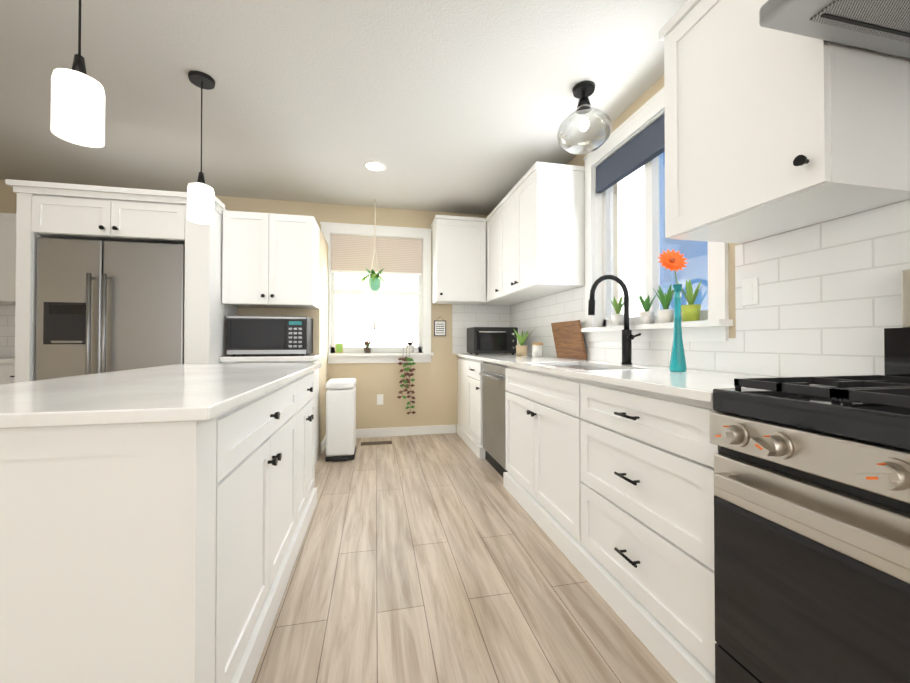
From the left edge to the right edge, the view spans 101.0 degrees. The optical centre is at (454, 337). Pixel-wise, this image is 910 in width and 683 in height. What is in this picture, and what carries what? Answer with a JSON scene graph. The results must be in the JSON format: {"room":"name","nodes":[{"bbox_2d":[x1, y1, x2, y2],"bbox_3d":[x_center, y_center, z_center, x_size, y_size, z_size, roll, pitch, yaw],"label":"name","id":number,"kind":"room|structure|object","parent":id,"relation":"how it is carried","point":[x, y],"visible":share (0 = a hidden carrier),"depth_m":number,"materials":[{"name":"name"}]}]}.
{"room":"kitchen","nodes":[
{"label":"kitchen","id":0,"kind":"room"},
{"bbox_2d":[0,180,508,432],"bbox_3d":[-2.146,-0.180,4.013,5.700,2.560,0.200,0,-1,-12],"label":"wall","id":1,"kind":"structure","parent":0,"point":[435,388],"depth_m":4.21,"materials":[{"name":"beige paint"}]},
{"bbox_2d":[0,213,15,304],"bbox_3d":[-3.919,-0.686,3.340,0.850,0.760,0.368,0,-1,-12],"label":"upper cabinet","id":2,"kind":"object","parent":1,"relation":"attached to","point":[7,258],"depth_m":3.21,"materials":[{"name":"white wood"}]},
{"bbox_2d":[0,304,509,356],"bbox_3d":[-1.859,-0.105,3.967,5.142,0.570,0.008,0,-1,-12],"label":"wall tile","id":3,"kind":"structure","parent":1,"relation":"attached to","point":[464,317],"depth_m":4.37,"materials":[{"name":"white tile"}]},
{"bbox_2d":[320,222,433,363],"bbox_3d":[-0.869,-0.483,4.213,1.240,1.530,0.205,0,-1,-12],"label":"window","id":4,"kind":"structure","parent":1,"relation":"in","point":[420,354],"depth_m":4.21,"materials":[{"name":"white wood"}]},
{"bbox_2d":[335,343,342,352],"bbox_3d":[-1.264,0.115,4.095,0.085,0.110,0.027,0,-1,-12],"label":"candle","id":5,"kind":"object","parent":4,"relation":"on","point":[338,347],"visible":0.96,"depth_m":4.09,"materials":[{"name":"green wax"}]},
{"bbox_2d":[362,339,371,352],"bbox_3d":[-0.970,0.092,4.167,0.121,0.157,0.116,0,-1,-12],"label":"potted plant","id":6,"kind":"object","parent":4,"relation":"on","point":[367,348],"visible":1,"depth_m":4.13,"materials":[{"name":"brown"}]},
{"bbox_2d":[331,234,421,275],"bbox_3d":[-0.870,-0.920,4.220,0.996,0.415,0.046,0,-1,-12],"label":"window blind","id":7,"kind":"object","parent":4,"relation":"attached to","point":[350,254],"visible":0.93,"depth_m":4.20,"materials":[{"name":"white fabric"}]},
{"bbox_2d":[397,341,415,413],"bbox_3d":[-0.546,0.445,4.212,0.224,0.812,0.206,0,-1,-12],"label":"potted plant","id":8,"kind":"object","parent":4,"relation":"on","point":[409,347],"visible":0.98,"depth_m":4.15,"materials":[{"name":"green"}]},
{"bbox_2d":[377,394,382,404],"bbox_3d":[-0.833,0.689,4.177,0.070,0.115,0.008,0,-1,-12],"label":"outlet","id":9,"kind":"object","parent":1,"relation":"attached to","point":[379,399],"visible":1,"depth_m":4.17,"materials":[{"name":"white plastic"}]},
{"bbox_2d":[321,424,455,453],"bbox_3d":[-0.628,1.052,3.940,1.415,0.095,0.550,0,-1,-12],"label":"baseboard","id":10,"kind":"structure","parent":1,"relation":"attached to","point":[400,431],"depth_m":4.21,"materials":[{"name":"white wood"}]},
{"bbox_2d":[434,320,445,335],"bbox_3d":[-0.172,-0.133,4.321,0.140,0.232,0.014,0,-1,-12],"label":"frame","id":11,"kind":"object","parent":1,"relation":"attached to","point":[439,328],"visible":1,"depth_m":4.31,"materials":[{"name":"black"}]},
{"bbox_2d":[431,215,485,304],"bbox_3d":[0.035,-0.843,4.180,0.558,0.910,0.368,0,-1,-12],"label":"upper cabinet","id":12,"kind":"object","parent":1,"relation":"attached to","point":[458,259],"visible":0.98,"depth_m":4.04,"materials":[{"name":"white wood"}]},
{"bbox_2d":[237,230,327,455],"bbox_3d":[-1.645,0.047,3.683,0.685,2.100,0.650,0,-1,-12],"label":"wall","id":13,"kind":"structure","parent":0,"point":[319,316],"depth_m":3.51,"materials":[{"name":"beige paint"}]},
{"bbox_2d":[222,210,319,308],"bbox_3d":[-1.537,-0.638,3.184,0.681,0.740,0.376,0,-1,-12],"label":"upper cabinet","id":14,"kind":"object","parent":13,"relation":"attached to","point":[270,260],"visible":1,"depth_m":3.03,"materials":[{"name":"white wood"}]},
{"bbox_2d":[0,0,687,214],"bbox_3d":[-1.306,-1.544,0.550,5.900,0.100,7.350,0,-1,-12],"label":"ceiling","id":15,"kind":"structure","parent":0,"point":[461,106],"depth_m":2.23,"materials":[{"name":"grey paint"}]},
{"bbox_2d":[51,0,104,147],"bbox_3d":[-1.265,-1.079,1.264,0.132,0.814,0.132,0,-1,-12],"label":"pendant light","id":16,"kind":"object","parent":15,"relation":"hanging from","point":[77,105],"visible":1,"depth_m":1.23,"materials":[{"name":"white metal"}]},
{"bbox_2d":[187,70,215,224],"bbox_3d":[-1.445,-1.070,2.136,0.132,0.814,0.132,0,-1,-12],"label":"pendant light","id":17,"kind":"object","parent":15,"relation":"hanging from","point":[200,201],"visible":1,"depth_m":2.10,"materials":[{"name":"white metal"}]},
{"bbox_2d":[364,160,385,171],"bbox_3d":[-0.683,-1.462,3.201,0.190,0.009,0.190,0,-1,-12],"label":"recessed light","id":18,"kind":"object","parent":15,"relation":"in","point":[373,165],"visible":0.98,"depth_m":3.19,"materials":[{"name":"white plastic"}]},
{"bbox_2d":[357,199,395,329],"bbox_3d":[-0.821,-0.770,3.942,0.424,1.379,0.431,0,-1,-12],"label":"hanging plant","id":19,"kind":"object","parent":15,"relation":"hanging from","point":[374,282],"visible":1,"depth_m":3.93,"materials":[{"name":"green plant"}]},
{"bbox_2d":[557,81,611,153],"bbox_3d":[0.762,-1.295,2.218,0.310,0.362,0.310,0,-1,-12],"label":"semi-flush ceiling light","id":20,"kind":"object","parent":15,"relation":"attached to","point":[582,91],"visible":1,"depth_m":2.19,"materials":[{"name":"clear glass"}]},
{"bbox_2d":[251,433,676,682],"bbox_3d":[-1.306,1.116,0.524,5.900,0.100,7.350,0,-1,-12],"label":"floor","id":21,"kind":"structure","parent":0,"point":[434,558],"depth_m":1.59,"materials":[{"name":"brown wood"}]},
{"bbox_2d":[0,363,14,384],"bbox_3d":[-3.723,0.648,3.222,1.190,0.890,0.653,0,-1,-12],"label":"base cabinet","id":22,"kind":"object","parent":21,"relation":"on","point":[7,373],"visible":0.06,"depth_m":2.97,"materials":[{"name":"white wood"}]},
{"bbox_2d":[0,357,14,362],"bbox_3d":[-3.724,0.188,3.232,1.190,0.030,0.643,0,-1,-12],"label":"countertop","id":23,"kind":"structure","parent":22,"relation":"on","point":[7,359],"depth_m":2.95,"materials":[{"name":"white stone"}]},
{"bbox_2d":[35,237,184,380],"bbox_3d":[-2.497,0.198,3.003,0.895,1.785,0.863,0,-1,-12],"label":"refrigerator","id":24,"kind":"object","parent":21,"relation":"on","point":[105,306],"visible":0.52,"depth_m":2.64,"materials":[{"name":"silver metal"}]},
{"bbox_2d":[5,179,236,382],"bbox_3d":[-2.496,0.025,3.197,1.237,2.135,1.223,0,-1,-12],"label":"enclosure","id":25,"kind":"object","parent":21,"relation":"on","point":[66,210],"visible":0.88,"depth_m":2.65,"materials":[{"name":"white wood"}]},
{"bbox_2d":[0,372,316,682],"bbox_3d":[-1.119,0.631,1.563,0.824,0.890,1.688,0,-1,-12],"label":"kitchen island","id":26,"kind":"object","parent":21,"relation":"on","point":[165,552],"visible":1,"depth_m":0.81,"materials":[{"name":"white wood"}]},
{"bbox_2d":[0,362,321,428],"bbox_3d":[-1.124,0.171,1.569,0.847,0.030,1.740,0,-1,-12],"label":"island countertop","id":27,"kind":"structure","parent":26,"relation":"on","point":[183,392],"depth_m":1.01,"materials":[{"name":"white stone"}]},
{"bbox_2d":[222,360,318,463],"bbox_3d":[-1.537,0.642,3.171,0.681,0.900,0.376,0,-1,-12],"label":"base cabinet","id":28,"kind":"object","parent":21,"relation":"on","point":[316,371],"depth_m":3.28,"materials":[{"name":"white wood"}]},
{"bbox_2d":[220,355,320,361],"bbox_3d":[-1.528,0.172,3.178,0.701,0.040,0.376,0,-1,-12],"label":"countertop","id":29,"kind":"structure","parent":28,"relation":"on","point":[250,358],"depth_m":3.00,"materials":[{"name":"white stone"}]},
{"bbox_2d":[226,316,312,355],"bbox_3d":[-1.558,-0.011,3.203,0.605,0.325,0.325,0,-1,-12],"label":"microwave","id":30,"kind":"object","parent":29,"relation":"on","point":[262,335],"visible":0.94,"depth_m":3.05,"materials":[{"name":"black"}]},
{"bbox_2d":[325,378,355,461],"bbox_3d":[-1.054,0.745,3.484,0.250,0.700,0.370,0,-1,-12],"label":"trash can","id":31,"kind":"object","parent":21,"relation":"on","point":[340,419],"visible":1,"depth_m":3.34,"materials":[{"name":"white"}]},
{"bbox_2d":[360,441,391,445],"bbox_3d":[-0.816,1.095,3.899,0.320,0.008,0.110,0,-1,-12],"label":"floor vent","id":32,"kind":"object","parent":21,"relation":"in","point":[376,443],"visible":1,"depth_m":3.87,"materials":[{"name":"gold metal"}]},
{"bbox_2d":[457,357,476,454],"bbox_3d":[0.438,0.654,3.932,0.650,0.890,0.990,0,-1,-12],"label":"base cabinet","id":33,"kind":"object","parent":21,"relation":"on","point":[467,368],"depth_m":3.87,"materials":[{"name":"white wood"}]},
{"bbox_2d":[455,353,815,402],"bbox_3d":[0.681,0.183,2.763,0.664,0.030,3.388,0,-1,-12],"label":"countertop","id":34,"kind":"structure","parent":33,"relation":"on","point":[697,385],"depth_m":1.64,"materials":[{"name":"white stone"}]},
{"bbox_2d":[467,327,517,354],"bbox_3d":[0.393,0.036,3.968,0.470,0.285,0.357,0,-1,-12],"label":"toaster oven","id":35,"kind":"object","parent":34,"relation":"on","point":[489,340],"visible":0.96,"depth_m":3.83,"materials":[{"name":"black metal"}]},
{"bbox_2d":[513,328,531,355],"bbox_3d":[0.641,0.041,3.560,0.214,0.268,0.245,0,-1,-12],"label":"potted plant","id":36,"kind":"object","parent":34,"relation":"on","point":[521,349],"visible":0.98,"depth_m":3.51,"materials":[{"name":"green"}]},
{"bbox_2d":[532,342,542,356],"bbox_3d":[0.746,0.108,3.387,0.097,0.130,0.098,0,-1,-12],"label":"canister","id":37,"kind":"object","parent":34,"relation":"on","point":[537,349],"visible":1,"depth_m":3.35,"materials":[{"name":"white ceramic"}]},
{"bbox_2d":[551,320,586,359],"bbox_3d":[0.913,0.018,3.034,0.077,0.298,0.440,0,-1,-12],"label":"cutting board","id":38,"kind":"object","parent":34,"relation":"on","point":[568,339],"visible":1,"depth_m":2.99,"materials":[{"name":"brown wood"}]},
{"bbox_2d":[588,275,640,364],"bbox_3d":[0.937,-0.108,2.192,0.284,0.538,0.162,0,-1,-12],"label":"faucet","id":39,"kind":"object","parent":34,"relation":"on","point":[627,337],"visible":1,"depth_m":2.24,"materials":[{"name":"black metal"}]},
{"bbox_2d":[658,249,687,371],"bbox_3d":[1.023,-0.135,1.754,0.136,0.584,0.079,0,-1,-12],"label":"flower","id":40,"kind":"object","parent":34,"relation":"on","point":[672,260],"visible":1,"depth_m":1.74,"materials":[{"name":"glass"}]},
{"bbox_2d":[477,360,500,474],"bbox_3d":[0.607,0.647,3.135,0.650,0.890,0.776,0,-1,-12],"label":"dishwasher","id":41,"kind":"object","parent":21,"relation":"on","point":[488,373],"depth_m":3.17,"materials":[{"name":"silver metal"}]},
{"bbox_2d":[501,364,564,554],"bbox_3d":[0.781,0.639,2.315,0.650,0.890,1.030,0,-1,-12],"label":"base cabinet","id":42,"kind":"object","parent":21,"relation":"on","point":[532,402],"depth_m":2.22,"materials":[{"name":"white wood"}]},
{"bbox_2d":[565,376,720,682],"bbox_3d":[0.957,0.631,1.488,0.650,0.890,0.788,0,-1,-12],"label":"base cabinet","id":43,"kind":"object","parent":21,"relation":"on","point":[609,488],"depth_m":1.31,"materials":[{"name":"white wood"}]},
{"bbox_2d":[709,269,909,682],"bbox_3d":[1.075,0.433,0.719,0.734,1.270,0.760,0,-1,-12],"label":"range","id":44,"kind":"object","parent":21,"relation":"on","point":[811,533],"visible":1,"depth_m":0.81,"materials":[{"name":"black"}]},
{"bbox_2d":[513,75,907,376],"bbox_3d":[1.482,-0.208,1.128,0.200,2.560,7.350,0,-1,-12],"label":"wall","id":45,"kind":"structure","parent":0,"point":[638,103],"depth_m":2.24,"materials":[{"name":"beige paint"}]},
{"bbox_2d":[486,207,511,301],"bbox_3d":[0.588,-0.846,3.873,0.388,0.910,0.496,0,-1,-12],"label":"upper cabinet","id":46,"kind":"object","parent":45,"relation":"attached to","point":[491,220],"depth_m":3.94,"materials":[{"name":"white wood"}]},
{"bbox_2d":[480,302,519,305],"bbox_3d":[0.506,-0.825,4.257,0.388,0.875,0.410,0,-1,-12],"label":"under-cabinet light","id":47,"kind":"object","parent":45,"relation":"attached to","point":[486,303],"depth_m":4.26,"materials":[{"name":"white plastic"}]},
{"bbox_2d":[496,162,584,301],"bbox_3d":[0.710,-0.852,3.298,0.388,0.910,0.932,0,-1,-12],"label":"upper cabinet","id":48,"kind":"object","parent":45,"relation":"attached to","point":[535,234],"depth_m":2.87,"materials":[{"name":"white wood"}]},
{"bbox_2d":[581,87,732,341],"bbox_3d":[1.160,-0.681,2.301,0.205,1.410,1.210,0,-1,-12],"label":"window","id":49,"kind":"structure","parent":45,"relation":"in","point":[714,323],"depth_m":2.33,"materials":[{"name":"white wood"}]},
{"bbox_2d":[611,292,629,325],"bbox_3d":[1.099,-0.189,2.499,0.133,0.226,0.123,0,-1,-12],"label":"potted plant","id":50,"kind":"object","parent":49,"relation":"on","point":[617,318],"visible":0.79,"depth_m":2.47,"materials":[{"name":"white"}]},
{"bbox_2d":[596,113,664,192],"bbox_3d":[1.163,-1.171,2.307,0.046,0.190,0.966,0,-1,-12],"label":"window blind","id":51,"kind":"object","parent":49,"relation":"attached to","point":[646,145],"visible":0.64,"depth_m":2.38,"materials":[{"name":"blue"}]},
{"bbox_2d":[638,292,657,323],"bbox_3d":[1.141,-0.185,2.236,0.117,0.213,0.120,0,-1,-12],"label":"potted plant","id":52,"kind":"object","parent":49,"relation":"on","point":[647,316],"visible":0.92,"depth_m":2.21,"materials":[{"name":"white"}]},
{"bbox_2d":[652,285,673,322],"bbox_3d":[1.178,-0.186,2.091,0.141,0.213,0.138,0,-1,-12],"label":"potted plant","id":53,"kind":"object","parent":49,"relation":"on","point":[665,314],"visible":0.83,"depth_m":2.07,"materials":[{"name":"white"}]},
{"bbox_2d":[678,278,701,321],"bbox_3d":[1.218,-0.196,1.935,0.124,0.230,0.126,0,-1,-12],"label":"potted plant","id":54,"kind":"object","parent":49,"relation":"on","point":[691,311],"visible":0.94,"depth_m":1.90,"materials":[{"name":"green plant"}]},
{"bbox_2d":[510,199,909,376],"bbox_3d":[1.160,-0.403,2.146,0.008,1.130,4.812,0,-1,-12],"label":"wall tile","id":55,"kind":"structure","parent":45,"relation":"attached to","point":[830,298],"depth_m":1.41,"materials":[{"name":"white tile"}]},
{"bbox_2d":[742,277,758,305],"bbox_3d":[1.265,-0.196,1.609,0.008,0.115,0.070,0,-1,-12],"label":"outlet","id":56,"kind":"object","parent":55,"relation":"attached to","point":[750,293],"visible":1,"depth_m":1.60,"materials":[{"name":"white plastic"}]},
{"bbox_2d":[659,0,909,243],"bbox_3d":[1.111,-0.856,1.335,0.418,0.880,0.587,0,-1,-12],"label":"upper cabinet","id":57,"kind":"object","parent":45,"relation":"attached to","point":[769,132],"visible":0.98,"depth_m":1.19,"materials":[{"name":"white wood"}]},
{"bbox_2d":[759,0,909,58],"bbox_3d":[1.152,-0.854,0.647,0.623,0.142,0.763,0,-1,-12],"label":"range hood","id":58,"kind":"object","parent":45,"relation":"attached to","point":[882,26],"visible":1,"depth_m":0.93,"materials":[{"name":"silver metal"}]},
{"label":"outside","id":59,"kind":"structure","parent":0,"visible":0},
{"bbox_2d":[335,273,417,346],"bbox_3d":[-1.088,-0.883,5.778,7.500,6.000,0.001,0,-1,-12],"label":"window glass","id":60,"kind":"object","parent":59,"point":[397,306],"depth_m":5.75,"materials":[{"name":"clear glass"}]},
{"bbox_2d":[618,152,707,316],"bbox_3d":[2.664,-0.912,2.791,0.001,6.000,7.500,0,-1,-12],"label":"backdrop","id":61,"kind":"structure","parent":59,"point":[703,256],"depth_m":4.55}
]}

